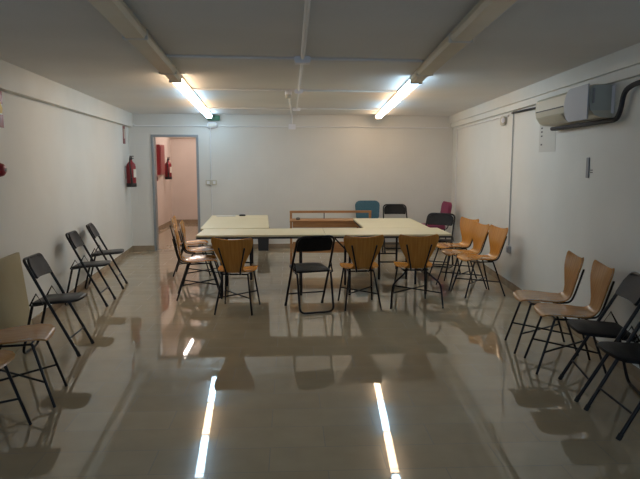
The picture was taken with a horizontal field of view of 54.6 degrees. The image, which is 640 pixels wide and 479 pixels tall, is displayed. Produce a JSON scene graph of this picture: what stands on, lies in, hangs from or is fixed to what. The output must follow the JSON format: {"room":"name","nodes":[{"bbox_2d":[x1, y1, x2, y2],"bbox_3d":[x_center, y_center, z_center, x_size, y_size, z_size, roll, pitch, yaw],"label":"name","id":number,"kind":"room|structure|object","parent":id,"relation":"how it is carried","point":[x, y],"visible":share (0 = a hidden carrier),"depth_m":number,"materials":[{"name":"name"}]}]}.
{"room":"community hall","nodes":[
{"label":"community hall","id":0,"kind":"room"},
{"bbox_2d":[0,91,132,318],"bbox_3d":[-2.761,-0.236,4.922,0.150,2.440,12.515,-1,7,-6],"label":"wall","id":1,"kind":"structure","parent":0,"point":[65,174],"depth_m":6.89,"materials":[{"name":"paint"}]},
{"bbox_2d":[0,91,3,127],"bbox_3d":[-2.727,-1.107,5.239,0.010,0.310,0.240,-1,7,-7],"label":"poster","id":2,"kind":"object","parent":1,"relation":"attached to","point":[1,103],"visible":1,"depth_m":5.32,"materials":[{"name":"multicoloured paper"}]},
{"bbox_2d":[0,163,7,176],"bbox_3d":[-2.688,-0.590,5.247,0.079,0.120,0.120,-1,7,-6],"label":"bell","id":3,"kind":"object","parent":1,"relation":"attached to","point":[3,169],"visible":1,"depth_m":5.22,"materials":[{"name":"red metal"}]},
{"bbox_2d":[0,59,132,126],"bbox_3d":[-2.647,-1.331,4.790,0.080,0.235,12.510,-1,7,-6],"label":"trim","id":4,"kind":"structure","parent":1,"relation":"attached to","point":[15,80],"depth_m":6.59,"materials":[{"name":"paint"}]},
{"bbox_2d":[32,246,133,323],"bbox_3d":[-2.680,0.932,5.072,0.012,0.085,12.506,-1,7,-6],"label":"baseboard","id":5,"kind":"structure","parent":1,"relation":"attached to","point":[37,319],"depth_m":7.84,"materials":[{"name":"tile"}]},
{"bbox_2d":[123,126,125,143],"bbox_3d":[-3.337,-1.782,10.563,0.009,0.300,0.170,-1,7,-7],"label":"fire sign","id":6,"kind":"object","parent":1,"relation":"attached to","point":[123,126],"visible":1,"depth_m":10.57,"materials":[{"name":"red plastic"}]},
{"bbox_2d":[125,156,136,186],"bbox_3d":[-3.240,-1.170,10.643,0.200,0.530,0.176,5,9,36],"label":"fire extinguisher","id":7,"kind":"object","parent":1,"relation":"attached to","point":[130,168],"visible":1,"depth_m":10.60,"materials":[{"name":"red metal"}]},
{"bbox_2d":[155,137,172,226],"bbox_3d":[-3.793,-1.337,13.674,0.100,2.440,5.000,0,7,-3],"label":"wall","id":8,"kind":"structure","parent":0,"point":[164,186],"depth_m":15.22,"materials":[{"name":"paint"}]},
{"bbox_2d":[156,144,164,174],"bbox_3d":[-3.745,-1.877,14.597,0.090,0.700,0.520,0,7,-3],"label":"upper cabinet","id":9,"kind":"object","parent":8,"relation":"attached to","point":[160,152],"visible":1,"depth_m":14.38,"materials":[{"name":"red metal"}]},
{"bbox_2d":[158,221,171,229],"bbox_3d":[-3.735,-0.172,13.823,0.016,0.090,4.800,0,7,-3],"label":"baseboard","id":10,"kind":"structure","parent":8,"relation":"attached to","point":[169,222],"depth_m":15.11,"materials":[{"name":"tile"}]},
{"bbox_2d":[165,157,171,178],"bbox_3d":[-3.715,-1.741,15.183,0.200,0.530,0.176,6,9,40],"label":"fire extinguisher","id":11,"kind":"object","parent":8,"relation":"attached to","point":[168,167],"visible":0.98,"depth_m":15.14,"materials":[{"name":"red metal"}]},
{"bbox_2d":[170,138,197,219],"bbox_3d":[-2.984,-1.655,16.196,2.000,2.440,0.100,0,7,-3],"label":"wall","id":12,"kind":"structure","parent":0,"point":[183,150],"depth_m":16.13,"materials":[{"name":"paint"}]},
{"bbox_2d":[176,219,197,222],"bbox_3d":[-2.931,-0.482,16.287,1.820,0.090,0.016,0,7,-3],"label":"baseboard","id":13,"kind":"structure","parent":12,"relation":"attached to","point":[192,220],"depth_m":16.26,"materials":[{"name":"tile"}]},
{"bbox_2d":[128,114,452,245],"bbox_3d":[-0.452,-1.061,11.480,6.228,2.440,0.150,-1,7,-6],"label":"wall","id":14,"kind":"structure","parent":0,"point":[274,172],"depth_m":11.40,"materials":[{"name":"white paint"}]},
{"bbox_2d":[151,135,200,249],"bbox_3d":[-2.597,-0.851,11.267,0.837,2.075,0.180,-1,7,-6],"label":"trim","id":15,"kind":"structure","parent":14,"relation":"attached to","point":[153,139],"depth_m":11.17,"materials":[{"name":"grey metal"}]},
{"bbox_2d":[133,124,287,126],"bbox_3d":[-1.974,-2.067,11.099,2.807,0.104,0.038,-1,7,-6],"label":"conduit","id":16,"kind":"object","parent":14,"relation":"attached to","point":[133,124],"visible":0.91,"depth_m":11.05,"materials":[{"name":"white plastic"}]},
{"bbox_2d":[210,128,211,179],"bbox_3d":[-1.968,-1.548,11.167,0.015,0.935,0.015,-3,8,-25],"label":"conduit","id":17,"kind":"object","parent":14,"relation":"attached to","point":[210,128],"visible":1,"depth_m":11.16,"materials":[{"name":"white plastic"}]},
{"bbox_2d":[207,122,216,127],"bbox_3d":[-1.929,-2.043,11.074,0.170,0.100,0.057,-1,7,-6],"label":"emergency light","id":18,"kind":"object","parent":14,"relation":"attached to","point":[209,124],"visible":1,"depth_m":11.05,"materials":[{"name":"white plastic"}]},
{"bbox_2d":[207,115,219,120],"bbox_3d":[-1.900,-2.169,11.072,0.220,0.090,0.067,-1,7,-6],"label":"exit light","id":19,"kind":"object","parent":14,"relation":"attached to","point":[214,117],"visible":0.78,"depth_m":11.05,"materials":[{"name":"green plastic"}]},
{"bbox_2d":[133,241,449,250],"bbox_3d":[-0.449,0.117,11.547,5.919,0.085,0.012,-1,7,-6],"label":"baseboard","id":20,"kind":"structure","parent":14,"relation":"attached to","point":[255,246],"depth_m":11.49,"materials":[{"name":"tile"}]},
{"bbox_2d":[288,124,295,128],"bbox_3d":[-0.506,-2.045,11.246,0.130,0.090,0.051,-1,7,-6],"label":"junction box","id":21,"kind":"object","parent":14,"relation":"attached to","point":[290,126],"visible":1,"depth_m":11.22,"materials":[{"name":"white plastic"}]},
{"bbox_2d":[296,126,447,127],"bbox_3d":[0.978,-2.067,11.423,2.850,0.022,0.022,-1,7,-6],"label":"conduit","id":22,"kind":"object","parent":14,"relation":"attached to","point":[296,126],"visible":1,"depth_m":11.38,"materials":[{"name":"white plastic"}]},
{"bbox_2d":[0,223,639,478],"bbox_3d":[-0.369,0.677,7.837,9.000,0.100,18.400,0,7,-3],"label":"floor","id":23,"kind":"structure","parent":0,"point":[166,387],"depth_m":4.46,"materials":[{"name":"beige tile"}]},
{"bbox_2d":[0,252,31,351],"bbox_3d":[-2.629,0.564,5.168,0.118,0.787,0.980,-1,7,-6],"label":"leaning board","id":24,"kind":"object","parent":23,"relation":"on","point":[14,305],"visible":0.59,"depth_m":5.33,"materials":[{"name":"beige wood"}]},
{"bbox_2d":[0,350,31,424],"bbox_3d":[-2.062,0.748,3.578,0.561,0.828,0.442,1,7,5],"label":"chair","id":25,"kind":"object","parent":23,"relation":"on","point":[6,356],"visible":1,"depth_m":3.73,"materials":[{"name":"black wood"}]},
{"bbox_2d":[0,324,67,407],"bbox_3d":[-2.045,0.675,4.151,0.561,0.828,0.442,-1,7,-12],"label":"chair","id":26,"kind":"object","parent":23,"relation":"on","point":[34,332],"visible":1,"depth_m":4.16,"materials":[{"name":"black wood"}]},
{"bbox_2d":[22,253,94,356],"bbox_3d":[-2.234,0.541,5.252,0.494,0.829,0.395,0,7,-3],"label":"folding chair","id":27,"kind":"object","parent":23,"relation":"on","point":[37,266],"visible":0.95,"depth_m":5.17,"materials":[{"name":"black metal"}]},
{"bbox_2d":[64,230,115,306],"bbox_3d":[-2.608,0.321,6.998,0.494,0.829,0.395,-1,7,-5],"label":"folding chair","id":28,"kind":"object","parent":23,"relation":"on","point":[73,237],"visible":0.91,"depth_m":6.90,"materials":[{"name":"grey plastic"}]},
{"bbox_2d":[85,223,127,288],"bbox_3d":[-2.743,0.206,7.917,0.494,0.829,0.395,-1,7,-11],"label":"folding chair","id":29,"kind":"object","parent":23,"relation":"on","point":[91,228],"visible":0.98,"depth_m":7.82,"materials":[{"name":"grey plastic"}]},
{"bbox_2d":[170,215,211,276],"bbox_3d":[-1.837,0.084,8.851,0.561,0.828,0.442,-1,7,-7],"label":"chair","id":30,"kind":"object","parent":23,"relation":"on","point":[173,219],"visible":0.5,"depth_m":8.82,"materials":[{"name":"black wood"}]},
{"bbox_2d":[172,226,222,300],"bbox_3d":[-1.455,0.271,7.368,0.561,0.828,0.442,-1,7,-11],"label":"chair","id":31,"kind":"object","parent":23,"relation":"on","point":[209,258],"visible":1,"depth_m":7.31,"materials":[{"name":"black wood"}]},
{"bbox_2d":[178,220,220,286],"bbox_3d":[-1.564,0.170,8.168,0.561,0.828,0.442,-1,7,-9],"label":"chair","id":32,"kind":"object","parent":23,"relation":"on","point":[182,231],"visible":0.83,"depth_m":8.12,"materials":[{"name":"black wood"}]},
{"bbox_2d":[200,215,268,279],"bbox_3d":[-1.197,0.098,9.069,0.890,0.739,1.975,-1,7,-5],"label":"meeting table","id":33,"kind":"object","parent":23,"relation":"on","point":[248,221],"visible":0.56,"depth_m":8.67,"materials":[{"name":"beige laminate"}]},
{"bbox_2d":[216,215,234,216],"bbox_3d":[-1.492,-0.374,9.830,0.300,0.006,0.210,-1,7,-11],"label":"paper sheet","id":34,"kind":"object","parent":33,"relation":"on","point":[216,215],"visible":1,"depth_m":9.81,"materials":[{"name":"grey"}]},
{"bbox_2d":[211,237,260,315],"bbox_3d":[-0.894,0.356,6.687,0.442,0.828,0.561,0,7,4],"label":"chair","id":35,"kind":"object","parent":23,"relation":"on","point":[232,254],"visible":1,"depth_m":6.45,"materials":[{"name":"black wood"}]},
{"bbox_2d":[196,228,324,295],"bbox_3d":[-0.713,0.270,7.704,1.525,0.739,0.730,0,7,-3],"label":"meeting table","id":36,"kind":"object","parent":23,"relation":"on","point":[273,233],"visible":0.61,"depth_m":7.46,"materials":[{"name":"beige laminate"}]},
{"bbox_2d":[258,227,269,250],"bbox_3d":[-1.028,-0.017,11.270,0.225,0.419,0.200,0,7,-3],"label":"waste bin","id":37,"kind":"object","parent":23,"relation":"on","point":[263,244],"visible":0.45,"depth_m":11.19,"materials":[{"name":"black plastic"}]},
{"bbox_2d":[284,235,334,313],"bbox_3d":[-0.106,0.349,6.739,0.461,0.839,0.494,-2,8,-19],"label":"folding chair","id":38,"kind":"object","parent":23,"relation":"on","point":[320,242],"visible":1,"depth_m":6.58,"materials":[{"name":"black metal"}]},
{"bbox_2d":[290,210,370,263],"bbox_3d":[0.177,-0.028,9.732,1.300,0.825,0.400,0,7,-3],"label":"wooden stand","id":39,"kind":"object","parent":23,"relation":"on","point":[324,222],"visible":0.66,"depth_m":9.54,"materials":[{"name":"brown wood"}]},
{"bbox_2d":[338,235,383,310],"bbox_3d":[0.441,0.331,6.890,0.442,0.828,0.561,-1,7,-7],"label":"chair","id":40,"kind":"object","parent":23,"relation":"on","point":[362,251],"visible":1,"depth_m":6.65,"materials":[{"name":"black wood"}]},
{"bbox_2d":[355,201,382,252],"bbox_3d":[0.878,-0.241,11.165,0.462,0.894,0.547,0,7,-3],"label":"padded chair","id":41,"kind":"object","parent":23,"relation":"on","point":[374,206],"visible":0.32,"depth_m":11.32,"materials":[{"name":"blue fabric"}]},
{"bbox_2d":[323,228,451,294],"bbox_3d":[0.805,0.261,7.776,1.505,0.739,0.730,0,7,-3],"label":"meeting table","id":42,"kind":"object","parent":23,"relation":"on","point":[336,232],"visible":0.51,"depth_m":7.57,"materials":[{"name":"beige laminate"}]},
{"bbox_2d":[353,218,429,278],"bbox_3d":[0.974,0.128,8.837,0.875,0.739,1.370,0,7,-3],"label":"meeting table","id":43,"kind":"object","parent":23,"relation":"on","point":[361,222],"visible":0.62,"depth_m":8.67,"materials":[{"name":"beige laminate"}]},
{"bbox_2d":[383,204,407,252],"bbox_3d":[1.361,-0.203,11.129,0.461,0.839,0.494,0,7,-1],"label":"folding chair","id":44,"kind":"object","parent":23,"relation":"on","point":[387,208],"visible":0.55,"depth_m":11.25,"materials":[{"name":"black plastic"}]},
{"bbox_2d":[390,234,443,308],"bbox_3d":[1.052,0.322,6.958,0.597,0.827,0.561,0,7,-3],"label":"chair","id":45,"kind":"object","parent":23,"relation":"on","point":[417,251],"visible":1,"depth_m":6.72,"materials":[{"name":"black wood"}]},
{"bbox_2d":[421,201,451,249],"bbox_3d":[2.027,-0.229,11.069,0.547,0.894,0.462,-1,7,-6],"label":"padded chair","id":46,"kind":"object","parent":23,"relation":"on","point":[446,207],"visible":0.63,"depth_m":10.89,"materials":[{"name":"fabric"}]},
{"bbox_2d":[425,213,454,271],"bbox_3d":[1.730,0.042,9.181,0.461,0.839,0.494,4,8,27],"label":"folding chair","id":47,"kind":"object","parent":23,"relation":"on","point":[446,219],"visible":0.63,"depth_m":9.27,"materials":[{"name":"black plastic"}]},
{"bbox_2d":[428,217,478,280],"bbox_3d":[1.858,0.118,8.585,0.561,0.828,0.442,-3,8,-21],"label":"chair","id":48,"kind":"object","parent":23,"relation":"on","point":[465,223],"visible":0.89,"depth_m":8.64,"materials":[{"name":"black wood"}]},
{"bbox_2d":[436,221,489,290],"bbox_3d":[1.830,0.199,7.936,0.561,0.828,0.442,-2,7,-13],"label":"chair","id":49,"kind":"object","parent":23,"relation":"on","point":[479,231],"visible":0.94,"depth_m":7.95,"materials":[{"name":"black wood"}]},
{"bbox_2d":[450,224,507,297],"bbox_3d":[1.931,0.254,7.504,0.561,0.828,0.442,-2,7,-13],"label":"chair","id":50,"kind":"object","parent":23,"relation":"on","point":[497,236],"visible":1,"depth_m":7.50,"materials":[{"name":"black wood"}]},
{"bbox_2d":[504,250,584,355],"bbox_3d":[1.922,0.528,5.319,0.561,0.828,0.442,1,7,6],"label":"chair","id":51,"kind":"object","parent":23,"relation":"on","point":[573,264],"visible":0.98,"depth_m":5.29,"materials":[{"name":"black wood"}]},
{"bbox_2d":[524,260,614,374],"bbox_3d":[1.929,0.592,4.811,0.561,0.828,0.442,1,7,6],"label":"chair","id":52,"kind":"object","parent":23,"relation":"on","point":[601,276],"visible":0.99,"depth_m":4.78,"materials":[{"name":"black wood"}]},
{"bbox_2d":[558,272,639,401],"bbox_3d":[1.978,0.656,4.297,0.494,0.839,0.461,1,7,7],"label":"folding chair","id":53,"kind":"object","parent":23,"relation":"on","point":[629,288],"visible":0.91,"depth_m":4.27,"materials":[{"name":"black plastic"}]},
{"bbox_2d":[584,321,639,440],"bbox_3d":[1.957,0.724,3.758,0.494,0.839,0.461,0,7,-1],"label":"folding chair","id":54,"kind":"object","parent":23,"relation":"on","point":[627,352],"visible":1,"depth_m":3.78,"materials":[{"name":"black plastic"}]},
{"bbox_2d":[0,0,639,115],"bbox_3d":[-0.152,-1.550,5.112,6.208,0.120,12.933,0,7,-3],"label":"ceiling","id":55,"kind":"structure","parent":0,"point":[71,44],"depth_m":4.64,"materials":[{"name":"paint"}]},
{"bbox_2d":[88,0,147,39],"bbox_3d":[-1.065,-1.194,3.096,0.150,0.082,1.560,-1,7,-6],"label":"ceiling light","id":56,"kind":"object","parent":55,"relation":"attached to","point":[116,12],"visible":1,"depth_m":3.34,"materials":[{"name":"white metal"}]},
{"bbox_2d":[123,30,176,73],"bbox_3d":[-1.242,-1.389,4.647,0.150,0.082,1.560,-1,7,-6],"label":"ceiling light","id":57,"kind":"object","parent":55,"relation":"attached to","point":[149,48],"visible":0.77,"depth_m":4.48,"materials":[{"name":"white metal"}]},
{"bbox_2d":[161,70,181,82],"bbox_3d":[-1.362,-1.522,5.705,0.122,0.082,0.560,-1,7,-6],"label":"ceiling light","id":58,"kind":"object","parent":55,"relation":"attached to","point":[177,77],"visible":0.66,"depth_m":5.72,"materials":[{"name":"white metal"}]},
{"bbox_2d":[165,72,181,81],"bbox_3d":[-1.362,-1.509,5.707,0.116,0.050,0.536,-1,7,-6],"label":"diffuser","id":59,"kind":"object","parent":58,"relation":"attached to","point":[177,77],"depth_m":5.72,"materials":[{"name":"white plastic"}]},
{"bbox_2d":[170,75,192,95],"bbox_3d":[-1.464,-1.635,6.601,0.110,0.082,1.235,-1,7,-6],"label":"ceiling light","id":60,"kind":"object","parent":55,"relation":"attached to","point":[184,87],"visible":0.79,"depth_m":6.59,"materials":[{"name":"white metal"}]},
{"bbox_2d":[186,90,200,105],"bbox_3d":[-1.604,-1.790,7.836,0.110,0.082,1.235,-1,7,-6],"label":"ceiling light","id":61,"kind":"object","parent":55,"relation":"attached to","point":[194,99],"visible":0.76,"depth_m":7.79,"materials":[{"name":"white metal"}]},
{"bbox_2d":[193,100,206,112],"bbox_3d":[-1.745,-1.946,9.071,0.110,0.082,1.235,-1,7,-6],"label":"ceiling light","id":62,"kind":"object","parent":55,"relation":"attached to","point":[203,109],"visible":0.74,"depth_m":9.12,"materials":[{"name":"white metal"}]},
{"bbox_2d":[196,102,206,111],"bbox_3d":[-1.745,-1.933,9.073,0.104,0.050,1.211,-1,7,-6],"label":"diffuser","id":63,"kind":"object","parent":62,"relation":"attached to","point":[202,108],"depth_m":9.10,"materials":[{"name":"white plastic"}]},
{"bbox_2d":[203,108,211,117],"bbox_3d":[-1.885,-2.101,10.306,0.110,0.082,1.235,-1,7,-6],"label":"ceiling light","id":64,"kind":"object","parent":55,"relation":"attached to","point":[208,114],"visible":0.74,"depth_m":10.32,"materials":[{"name":"white metal"}]},
{"bbox_2d":[285,91,291,98],"bbox_3d":[-0.381,-1.743,7.471,0.090,0.084,0.090,0,7,-3],"label":"ceiling sensor","id":65,"kind":"object","parent":55,"relation":"attached to","point":[288,94],"visible":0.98,"depth_m":7.44,"materials":[{"name":"white plastic"}]},
{"bbox_2d":[288,99,292,123],"bbox_3d":[-0.447,-1.932,9.406,0.026,0.166,3.728,0,7,-2],"label":"conduit","id":66,"kind":"object","parent":55,"relation":"attached to","point":[288,99],"visible":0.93,"depth_m":10.04,"materials":[{"name":"white plastic"}]},
{"bbox_2d":[207,107,379,109],"bbox_3d":[-0.400,-2.066,9.787,2.728,0.022,0.022,-1,7,-7],"label":"conduit","id":67,"kind":"object","parent":55,"relation":"attached to","point":[207,107],"visible":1,"depth_m":9.76,"materials":[{"name":"white plastic"}]},
{"bbox_2d":[192,88,395,92],"bbox_3d":[-0.283,-1.752,7.289,2.393,0.022,0.022,-1,7,-7],"label":"conduit","id":68,"kind":"object","parent":55,"relation":"attached to","point":[192,88],"visible":1,"depth_m":7.27,"materials":[{"name":"white plastic"}]},
{"bbox_2d":[166,55,423,61],"bbox_3d":[-0.178,-1.467,5.029,2.090,0.022,0.022,-1,7,-7],"label":"conduit","id":69,"kind":"object","parent":55,"relation":"attached to","point":[168,56],"visible":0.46,"depth_m":5.01,"materials":[{"name":"white plastic"}]},
{"bbox_2d":[294,89,302,93],"bbox_3d":[-0.252,-1.738,7.287,0.100,0.048,0.100,0,7,-3],"label":"junction box","id":70,"kind":"object","parent":55,"relation":"attached to","point":[296,91],"visible":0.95,"depth_m":7.24,"materials":[{"name":"white plastic"}]},
{"bbox_2d":[298,65,302,90],"bbox_3d":[-0.198,-1.604,6.156,0.024,0.024,2.120,0,7,-3],"label":"conduit","id":71,"kind":"object","parent":55,"relation":"attached to","point":[301,66],"visible":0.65,"depth_m":5.99,"materials":[{"name":"white plastic"}]},
{"bbox_2d":[294,56,310,64],"bbox_3d":[-0.143,-1.452,5.027,0.130,0.052,0.130,0,7,-3],"label":"junction box","id":72,"kind":"object","parent":55,"relation":"attached to","point":[297,59],"visible":0.95,"depth_m":4.97,"materials":[{"name":"white plastic"}]},
{"bbox_2d":[301,0,310,59],"bbox_3d":[-0.039,-1.166,2.672,0.032,0.032,4.590,0,7,-2],"label":"conduit","id":73,"kind":"object","parent":55,"relation":"attached to","point":[307,2],"visible":1,"depth_m":3.74,"materials":[{"name":"white plastic"}]},
{"bbox_2d":[375,109,385,118],"bbox_3d":[1.032,-2.118,10.445,0.110,0.082,1.235,0,7,1],"label":"ceiling light","id":74,"kind":"object","parent":55,"relation":"attached to","point":[379,115],"visible":0.76,"depth_m":10.52,"materials":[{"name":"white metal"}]},
{"bbox_2d":[381,101,395,112],"bbox_3d":[1.007,-1.962,9.202,0.110,0.082,1.235,0,7,1],"label":"ceiling light","id":75,"kind":"object","parent":55,"relation":"attached to","point":[385,108],"visible":0.79,"depth_m":9.13,"materials":[{"name":"white metal"}]},
{"bbox_2d":[381,103,392,112],"bbox_3d":[1.007,-1.949,9.204,0.104,0.050,1.211,0,7,1],"label":"diffuser","id":76,"kind":"object","parent":75,"relation":"attached to","point":[385,108],"depth_m":9.17,"materials":[{"name":"white plastic"}]},
{"bbox_2d":[388,90,403,105],"bbox_3d":[0.982,-1.806,7.959,0.110,0.082,1.235,0,7,1],"label":"ceiling light","id":77,"kind":"object","parent":55,"relation":"attached to","point":[394,99],"visible":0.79,"depth_m":7.92,"materials":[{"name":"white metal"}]},
{"bbox_2d":[397,76,418,96],"bbox_3d":[0.957,-1.649,6.716,0.110,0.082,1.235,0,7,1],"label":"ceiling light","id":78,"kind":"object","parent":55,"relation":"attached to","point":[406,88],"visible":0.81,"depth_m":6.69,"materials":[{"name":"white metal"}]},
{"bbox_2d":[410,67,427,83],"bbox_3d":[0.939,-1.536,5.815,0.122,0.082,0.560,0,7,1],"label":"ceiling light","id":79,"kind":"object","parent":55,"relation":"attached to","point":[414,79],"visible":0.63,"depth_m":5.86,"materials":[{"name":"white metal"}]},
{"bbox_2d":[410,73,427,82],"bbox_3d":[0.939,-1.523,5.817,0.116,0.050,0.536,0,7,1],"label":"diffuser","id":80,"kind":"object","parent":79,"relation":"attached to","point":[413,79],"depth_m":5.85,"materials":[{"name":"white plastic"}]},
{"bbox_2d":[416,30,471,75],"bbox_3d":[0.917,-1.402,4.750,0.150,0.082,1.560,0,7,1],"label":"ceiling light","id":81,"kind":"object","parent":55,"relation":"attached to","point":[445,50],"visible":0.79,"depth_m":4.57,"materials":[{"name":"white metal"}]},
{"bbox_2d":[449,0,516,41],"bbox_3d":[0.886,-1.206,3.189,0.150,0.082,1.560,0,7,1],"label":"ceiling light","id":82,"kind":"object","parent":55,"relation":"attached to","point":[484,12],"visible":1,"depth_m":3.37,"materials":[{"name":"white metal"}]},
{"bbox_2d":[450,76,639,368],"bbox_3d":[2.446,-0.289,5.346,0.150,2.440,12.872,0,7,1],"label":"wall","id":83,"kind":"structure","parent":0,"point":[555,210],"depth_m":6.21,"materials":[{"name":"paint"}]},
{"bbox_2d":[454,115,508,242],"bbox_3d":[2.442,-0.763,9.689,0.022,2.096,3.268,0,7,1],"label":"conduit","id":84,"kind":"object","parent":83,"relation":"attached to","point":[505,115],"visible":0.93,"depth_m":11.21,"materials":[{"name":"white plastic"}]},
{"bbox_2d":[500,116,505,125],"bbox_3d":[2.393,-1.556,8.118,0.068,0.120,0.215,0,7,1],"label":"fire alarm","id":85,"kind":"object","parent":83,"relation":"attached to","point":[502,118],"visible":1,"depth_m":8.07,"materials":[{"name":"beige plastic"}]},
{"bbox_2d":[506,246,510,252],"bbox_3d":[2.395,0.127,7.883,0.046,0.090,0.090,0,7,1],"label":"wall socket","id":86,"kind":"object","parent":83,"relation":"attached to","point":[508,248],"visible":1,"depth_m":7.84,"materials":[{"name":"grey plastic"}]},
{"bbox_2d":[508,111,513,244],"bbox_3d":[2.407,-0.761,7.811,0.016,1.680,0.016,0,7,-3],"label":"conduit","id":87,"kind":"object","parent":83,"relation":"attached to","point":[513,111],"visible":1,"depth_m":7.81,"materials":[{"name":"grey plastic"}]},
{"bbox_2d":[511,107,535,113],"bbox_3d":[2.386,-1.481,7.043,0.026,0.046,1.404,0,7,1],"label":"cable","id":88,"kind":"object","parent":83,"relation":"attached to","point":[532,108],"visible":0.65,"depth_m":7.26,"materials":[{"name":"grey plastic"}]},
{"bbox_2d":[449,43,639,127],"bbox_3d":[2.331,-1.393,5.201,0.080,0.215,12.867,0,7,1],"label":"ceiling beam","id":89,"kind":"structure","parent":83,"relation":"attached to","point":[624,64],"depth_m":5.92,"materials":[{"name":"paint"}]},
{"bbox_2d":[453,247,639,381],"bbox_3d":[2.365,0.879,5.489,0.012,0.085,12.863,0,7,1],"label":"baseboard","id":90,"kind":"structure","parent":83,"relation":"attached to","point":[634,371],"depth_m":5.76,"materials":[{"name":"tile"}]},
{"bbox_2d":[539,125,555,151],"bbox_3d":[2.393,-1.088,6.528,0.005,0.330,0.500,0,7,1],"label":"paper notice","id":91,"kind":"object","parent":83,"relation":"attached to","point":[547,138],"visible":0.77,"depth_m":6.52,"materials":[{"name":"grey paper"}]},
{"bbox_2d":[535,83,615,125],"bbox_3d":[2.270,-1.194,5.641,0.214,0.280,1.356,0,7,1],"label":"air conditioner","id":92,"kind":"object","parent":83,"relation":"attached to","point":[587,102],"visible":1,"depth_m":5.19,"materials":[{"name":"beige plastic"}]},
{"bbox_2d":[585,157,592,177],"bbox_3d":[2.368,-0.630,5.452,0.012,0.180,0.120,0,7,1],"label":"wall plate","id":93,"kind":"object","parent":83,"relation":"attached to","point":[588,158],"visible":1,"depth_m":5.48,"materials":[{"name":"grey plastic"}]},
{"bbox_2d":[550,80,639,130],"bbox_3d":[2.311,-1.049,4.773,0.043,0.290,2.906,0,7,1],"label":"hose","id":94,"kind":"object","parent":83,"relation":"attached to","point":[629,87],"visible":1,"depth_m":4.89,"materials":[{"name":"grey rubber"}]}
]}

